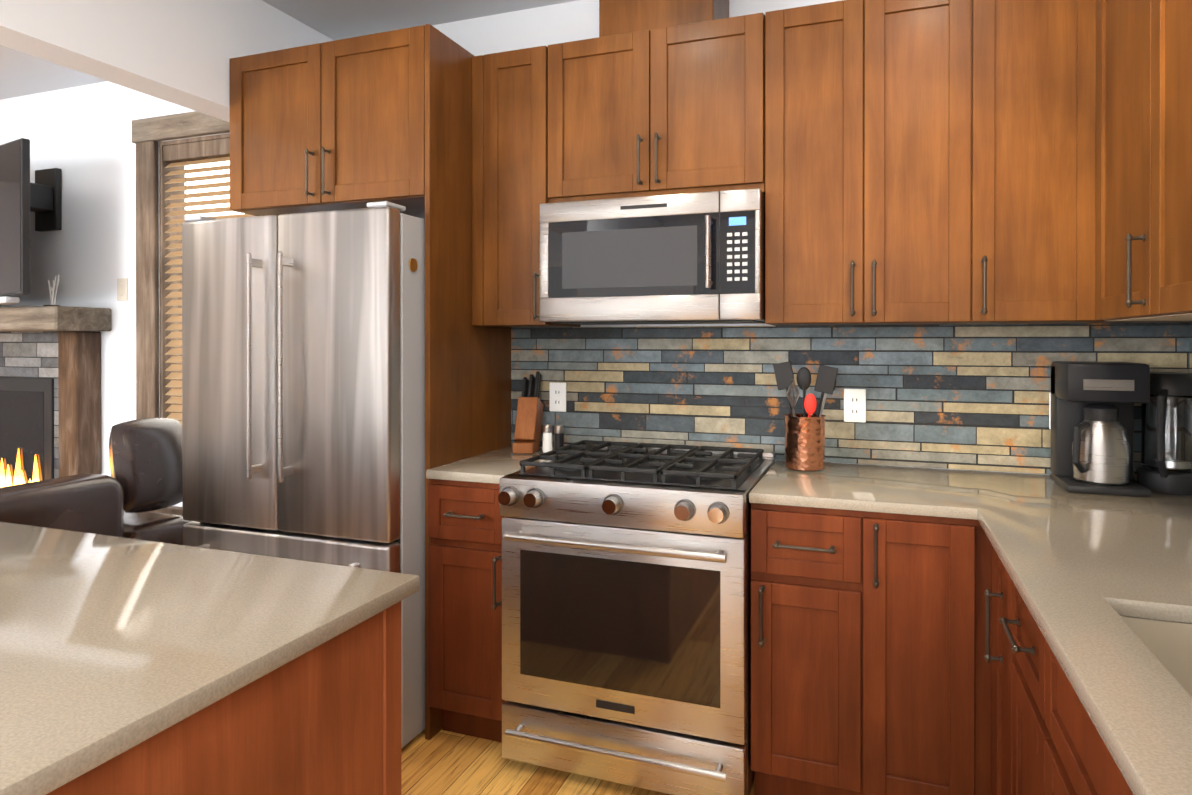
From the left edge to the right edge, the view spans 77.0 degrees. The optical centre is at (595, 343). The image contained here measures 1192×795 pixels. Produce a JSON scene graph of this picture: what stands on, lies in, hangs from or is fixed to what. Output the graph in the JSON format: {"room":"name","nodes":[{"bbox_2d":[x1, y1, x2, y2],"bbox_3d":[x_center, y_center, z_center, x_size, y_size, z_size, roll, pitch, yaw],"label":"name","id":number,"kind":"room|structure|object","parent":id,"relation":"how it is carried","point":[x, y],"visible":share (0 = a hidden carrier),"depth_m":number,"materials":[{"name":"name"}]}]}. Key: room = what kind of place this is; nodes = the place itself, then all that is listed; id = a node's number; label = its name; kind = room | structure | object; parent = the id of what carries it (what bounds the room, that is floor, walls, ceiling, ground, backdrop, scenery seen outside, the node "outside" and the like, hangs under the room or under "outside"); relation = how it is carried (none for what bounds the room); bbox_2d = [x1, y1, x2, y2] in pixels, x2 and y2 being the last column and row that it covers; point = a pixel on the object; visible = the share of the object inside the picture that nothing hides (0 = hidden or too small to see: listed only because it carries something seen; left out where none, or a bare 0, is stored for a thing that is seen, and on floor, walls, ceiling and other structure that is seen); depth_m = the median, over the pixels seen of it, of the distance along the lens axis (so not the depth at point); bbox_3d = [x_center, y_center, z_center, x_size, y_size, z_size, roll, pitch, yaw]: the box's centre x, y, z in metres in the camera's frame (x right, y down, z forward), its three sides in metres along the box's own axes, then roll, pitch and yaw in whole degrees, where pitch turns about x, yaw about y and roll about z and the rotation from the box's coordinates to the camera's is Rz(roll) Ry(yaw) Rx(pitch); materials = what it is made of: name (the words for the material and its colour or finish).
{"room":"kitchen","nodes":[
{"label":"kitchen","id":0,"kind":"room"},
{"bbox_2d":[0,0,333,121],"bbox_3d":[-2.357,-1.119,0.446,0.150,0.474,6.348,0,0,21],"label":"header beam","id":1,"kind":"structure","parent":0,"point":[180,52],"depth_m":2.57,"materials":[{"name":"white paint"}]},
{"bbox_2d":[0,0,576,99],"bbox_3d":[-3.209,-1.409,0.765,8.650,0.100,6.650,0,0,21],"label":"ceiling","id":2,"kind":"structure","parent":0,"point":[22,74],"depth_m":3.16,"materials":[{"name":"grey paint"}]},
{"bbox_2d":[0,0,1136,521],"bbox_3d":[-2.070,-0.018,3.813,8.650,2.700,0.150,0,0,21],"label":"wall","id":3,"kind":"structure","parent":0,"point":[80,136],"depth_m":3.91,"materials":[{"name":"white paint"}]},
{"bbox_2d":[0,138,61,304],"bbox_3d":[-3.167,-0.570,3.891,1.307,0.758,0.465,0,0,21],"label":"tv","id":4,"kind":"object","parent":3,"relation":"attached to","point":[22,196],"visible":1,"depth_m":3.52,"materials":[{"name":"black plastic"}]},
{"bbox_2d":[117,278,127,300],"bbox_3d":[-2.445,-0.279,3.866,0.072,0.116,0.011,0,0,21],"label":"switch plate","id":5,"kind":"object","parent":3,"relation":"attached to","point":[122,289],"visible":1,"depth_m":3.86,"materials":[{"name":"beige plastic"}]},
{"bbox_2d":[132,111,243,515],"bbox_3d":[-1.823,-0.141,3.688,1.080,1.985,0.188,0,0,21],"label":"window","id":6,"kind":"structure","parent":3,"relation":"in","point":[213,164],"depth_m":3.78,"materials":[{"name":"brown wood"}]},
{"bbox_2d":[163,138,253,424],"bbox_3d":[-1.823,-0.153,3.674,0.742,1.686,0.058,0,0,21],"label":"window blinds","id":7,"kind":"object","parent":6,"relation":"attached to","point":[200,152],"visible":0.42,"depth_m":3.76,"materials":[{"name":"brown wood"}]},
{"bbox_2d":[472,43,580,327],"bbox_3d":[-0.231,-0.565,2.865,0.366,1.000,0.329,0,0,21],"label":"upper cabinet","id":8,"kind":"object","parent":3,"relation":"attached to","point":[518,95],"depth_m":2.72,"materials":[{"name":"brown wood"}]},
{"bbox_2d":[564,0,767,201],"bbox_3d":[0.239,-0.927,2.688,0.762,0.872,0.329,0,0,21],"label":"upper cabinet","id":9,"kind":"object","parent":3,"relation":"attached to","point":[669,97],"depth_m":2.52,"materials":[{"name":"brown wood"}]},
{"bbox_2d":[540,188,764,324],"bbox_3d":[0.219,-0.280,2.637,0.758,0.414,0.444,0,0,21],"label":"microwave","id":10,"kind":"object","parent":9,"relation":"attached to","point":[692,258],"visible":1,"depth_m":2.46,"materials":[{"name":"silver metal"}]},
{"bbox_2d":[765,0,999,325],"bbox_3d":[0.876,-0.564,2.451,0.721,1.000,0.329,0,0,21],"label":"upper cabinet","id":11,"kind":"object","parent":3,"relation":"attached to","point":[914,162],"depth_m":2.28,"materials":[{"name":"brown wood"}]},
{"bbox_2d":[1000,0,1107,323],"bbox_3d":[1.279,-0.564,2.300,0.384,1.000,0.329,0,0,21],"label":"upper cabinet","id":12,"kind":"object","parent":3,"relation":"attached to","point":[1048,47],"depth_m":2.13,"materials":[{"name":"brown wood"}]},
{"bbox_2d":[1108,321,1191,322],"bbox_3d":[1.580,-0.563,2.188,0.374,1.000,0.329,0,0,21],"label":"upper cabinet","id":13,"kind":"object","parent":3,"relation":"attached to","point":[1108,321],"depth_m":2.19,"materials":[{"name":"brown wood"}]},
{"bbox_2d":[401,729,753,794],"bbox_3d":[-3.209,1.371,0.774,8.650,0.060,6.650,0,0,21],"label":"floor","id":14,"kind":"structure","parent":0,"point":[442,762],"depth_m":2.32,"materials":[{"name":"brown wood"}]},
{"bbox_2d":[0,306,111,486],"bbox_3d":[-3.440,0.574,4.006,1.810,1.515,0.448,0,0,21],"label":"fireplace","id":15,"kind":"object","parent":14,"relation":"on","point":[50,392],"visible":0.42,"depth_m":3.90,"materials":[{"name":"wood"},{"name":"stone"},{"name":"black metal"}]},
{"bbox_2d":[43,275,59,305],"bbox_3d":[-2.785,-0.271,3.845,0.123,0.173,0.080,0,0,21],"label":"mantel decor","id":16,"kind":"object","parent":15,"relation":"on","point":[52,289],"visible":0.94,"depth_m":3.85,"materials":[{"name":"white plastic"}]},
{"bbox_2d":[0,474,190,544],"bbox_3d":[-2.461,0.916,2.414,0.980,0.840,1.950,0,0,21],"label":"sofa","id":17,"kind":"object","parent":14,"relation":"on","point":[90,503],"visible":0.35,"depth_m":2.71,"materials":[{"name":"brown leather"}]},
{"bbox_2d":[109,418,182,512],"bbox_3d":[-1.832,0.496,3.096,0.191,0.372,0.358,0,0,21],"label":"leather pillow","id":18,"kind":"object","parent":17,"relation":"on","point":[146,462],"visible":0.81,"depth_m":3.00,"materials":[{"name":"black leather"}]},
{"bbox_2d":[56,602,400,794],"bbox_3d":[-1.282,0.898,1.105,1.566,0.885,1.128,0,0,21],"label":"kitchen island","id":19,"kind":"object","parent":14,"relation":"on","point":[329,723],"depth_m":1.12,"materials":[{"name":"wood"}]},
{"bbox_2d":[0,522,418,794],"bbox_3d":[-1.286,0.439,1.103,1.618,0.030,1.180,0,0,21],"label":"island countertop","id":20,"kind":"structure","parent":19,"relation":"on","point":[109,645],"depth_m":1.11,"materials":[{"name":"beige stone"}]},
{"bbox_2d":[182,201,424,747],"bbox_3d":[-0.939,0.442,2.839,0.882,1.786,0.824,0,0,21],"label":"fridge","id":21,"kind":"object","parent":14,"relation":"on","point":[303,386],"visible":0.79,"depth_m":2.48,"materials":[{"name":"grey metal"}]},
{"bbox_2d":[229,24,511,739],"bbox_3d":[-0.871,0.129,2.938,0.880,2.410,0.645,0,0,21],"label":"cabinet","id":22,"kind":"object","parent":14,"relation":"on","point":[358,122],"visible":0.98,"depth_m":2.66,"materials":[{"name":"brown wood"}]},
{"bbox_2d":[428,479,504,741],"bbox_3d":[-0.319,0.893,2.724,0.302,0.885,0.665,0,0,21],"label":"base cabinet","id":23,"kind":"object","parent":14,"relation":"on","point":[465,610],"visible":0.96,"depth_m":2.46,"materials":[{"name":"brown wood"}]},
{"bbox_2d":[426,446,576,483],"bbox_3d":[-0.316,0.434,2.731,0.303,0.030,0.622,0,0,21],"label":"countertop","id":24,"kind":"structure","parent":23,"relation":"on","point":[488,467],"depth_m":2.54,"materials":[{"name":"stone"}]},
{"bbox_2d":[513,371,543,453],"bbox_3d":[-0.261,0.264,2.938,0.080,0.308,0.198,0,0,11],"label":"knife block","id":25,"kind":"object","parent":24,"relation":"on","point":[528,425],"visible":1,"depth_m":2.90,"materials":[{"name":"brown wood"}]},
{"bbox_2d":[542,424,552,452],"bbox_3d":[-0.187,0.365,2.891,0.040,0.106,0.040,0,0,21],"label":"salt shaker","id":26,"kind":"object","parent":24,"relation":"on","point":[547,445],"visible":0.94,"depth_m":2.88,"materials":[{"name":"white plastic"}]},
{"bbox_2d":[554,425,563,449],"bbox_3d":[-0.142,0.365,2.874,0.040,0.106,0.040,0,0,21],"label":"pepper shaker","id":27,"kind":"object","parent":24,"relation":"on","point":[558,436],"visible":0.79,"depth_m":2.86,"materials":[{"name":"black plastic"}]},
{"bbox_2d":[498,440,774,794],"bbox_3d":[0.163,0.855,2.490,0.756,0.962,0.730,0,0,21],"label":"range","id":28,"kind":"object","parent":14,"relation":"on","point":[626,613],"visible":1,"depth_m":2.20,"materials":[{"name":"silver metal"}]},
{"bbox_2d":[751,503,991,794],"bbox_3d":[1.117,0.894,2.187,1.236,0.885,0.665,0,0,21],"label":"base cabinet","id":29,"kind":"object","parent":14,"relation":"on","point":[871,668],"visible":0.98,"depth_m":2.02,"materials":[{"name":"brown wood"}]},
{"bbox_2d":[749,460,973,518],"bbox_3d":[0.801,0.435,2.314,0.553,0.030,0.622,0,0,21],"label":"countertop","id":30,"kind":"structure","parent":29,"relation":"on","point":[854,487],"depth_m":2.15,"materials":[{"name":"stone"}]},
{"bbox_2d":[773,361,837,470],"bbox_3d":[0.701,0.239,2.516,0.213,0.359,0.136,0,0,21],"label":"utensil crock","id":31,"kind":"object","parent":30,"relation":"on","point":[804,441],"visible":1,"depth_m":2.48,"materials":[{"name":"orange metal"}]},
{"bbox_2d":[984,546,999,794],"bbox_3d":[1.230,0.896,1.622,0.627,0.884,0.418,0,0,21],"label":"base cabinet","id":32,"kind":"object","parent":14,"relation":"on","point":[995,672],"depth_m":1.79,"materials":[{"name":"brown wood"}]},
{"bbox_2d":[958,470,1191,794],"bbox_3d":[0.937,0.553,0.894,0.646,0.255,3.186,0,0,21],"label":"countertop","id":33,"kind":"structure","parent":32,"relation":"on","point":[1102,582],"depth_m":1.26,"materials":[{"name":"stone"}]},
{"bbox_2d":[1050,361,1151,496],"bbox_3d":[1.461,0.237,2.179,0.200,0.365,0.239,0,0,21],"label":"coffee maker","id":34,"kind":"object","parent":33,"relation":"on","point":[1092,427],"visible":1,"depth_m":2.11,"materials":[{"name":"black plastic"}]},
{"bbox_2d":[1136,372,1191,495],"bbox_3d":[1.634,0.250,2.128,0.152,0.340,0.185,0,0,21],"label":"coffee maker","id":35,"kind":"object","parent":33,"relation":"on","point":[1166,439],"visible":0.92,"depth_m":2.09,"materials":[{"name":"black plastic"}]},
{"bbox_2d":[1000,560,1111,794],"bbox_3d":[1.129,0.897,1.355,0.627,0.884,0.380,0,0,21],"label":"base cabinet","id":36,"kind":"object","parent":14,"relation":"on","point":[1046,738],"depth_m":1.44,"materials":[{"name":"brown wood"}]},
{"bbox_2d":[1036,746,1132,794],"bbox_3d":[0.923,1.021,0.802,0.627,0.640,0.916,0,0,21],"label":"base cabinet","id":37,"kind":"object","parent":14,"relation":"on","point":[1058,772],"depth_m":1.09,"materials":[{"name":"brown wood"}]},
{"bbox_3d":[0.745,-0.003,-0.790,0.150,2.700,6.500,0,0,21],"label":"wall","id":38,"kind":"structure","parent":0,"visible":0},
{"bbox_2d":[511,323,1182,478],"bbox_3d":[0.721,0.177,2.683,2.280,0.483,0.012,0,0,21],"label":"backsplash","id":39,"kind":"structure","parent":38,"relation":"attached to","point":[962,396],"depth_m":2.62,"materials":[{"name":"stone"}]},
{"bbox_2d":[550,382,565,411],"bbox_3d":[-0.153,0.214,2.999,0.072,0.116,0.008,0,0,21],"label":"electrical outlet","id":40,"kind":"object","parent":39,"relation":"attached to","point":[557,397],"visible":1,"depth_m":3.00,"materials":[{"name":"white plastic"}]},
{"bbox_2d":[844,389,865,422],"bbox_3d":[0.900,0.215,2.605,0.072,0.116,0.008,0,0,21],"label":"electrical outlet","id":41,"kind":"object","parent":39,"relation":"attached to","point":[854,405],"visible":1,"depth_m":2.60,"materials":[{"name":"white plastic"}]},
{"bbox_2d":[1049,393,1050,428],"bbox_3d":[1.485,0.216,2.386,0.072,0.116,0.008,0,0,21],"label":"electrical outlet","id":42,"kind":"object","parent":39,"relation":"attached to","point":[1049,410],"visible":0.04,"depth_m":2.40,"materials":[{"name":"white plastic"}]},
{"bbox_2d":[1095,0,1130,320],"bbox_3d":[1.451,-0.562,1.785,0.329,1.000,0.507,0,0,21],"label":"upper cabinet","id":43,"kind":"object","parent":38,"relation":"attached to","point":[1113,17],"depth_m":1.95,"materials":[{"name":"brown wood"}]},
{"bbox_2d":[1131,0,1191,320],"bbox_3d":[1.305,-0.561,1.395,0.329,1.000,0.565,0,0,21],"label":"upper cabinet","id":44,"kind":"object","parent":38,"relation":"attached to","point":[1143,160],"depth_m":1.60,"materials":[{"name":"brown wood"}]},
{"bbox_2d":[1183,323,1191,373],"bbox_3d":[1.247,0.183,0.784,0.011,0.483,3.200,0,0,21],"label":"backsplash","id":45,"kind":"structure","parent":38,"relation":"attached to","point":[1187,327],"depth_m":2.27,"materials":[{"name":"stone"}]}
]}

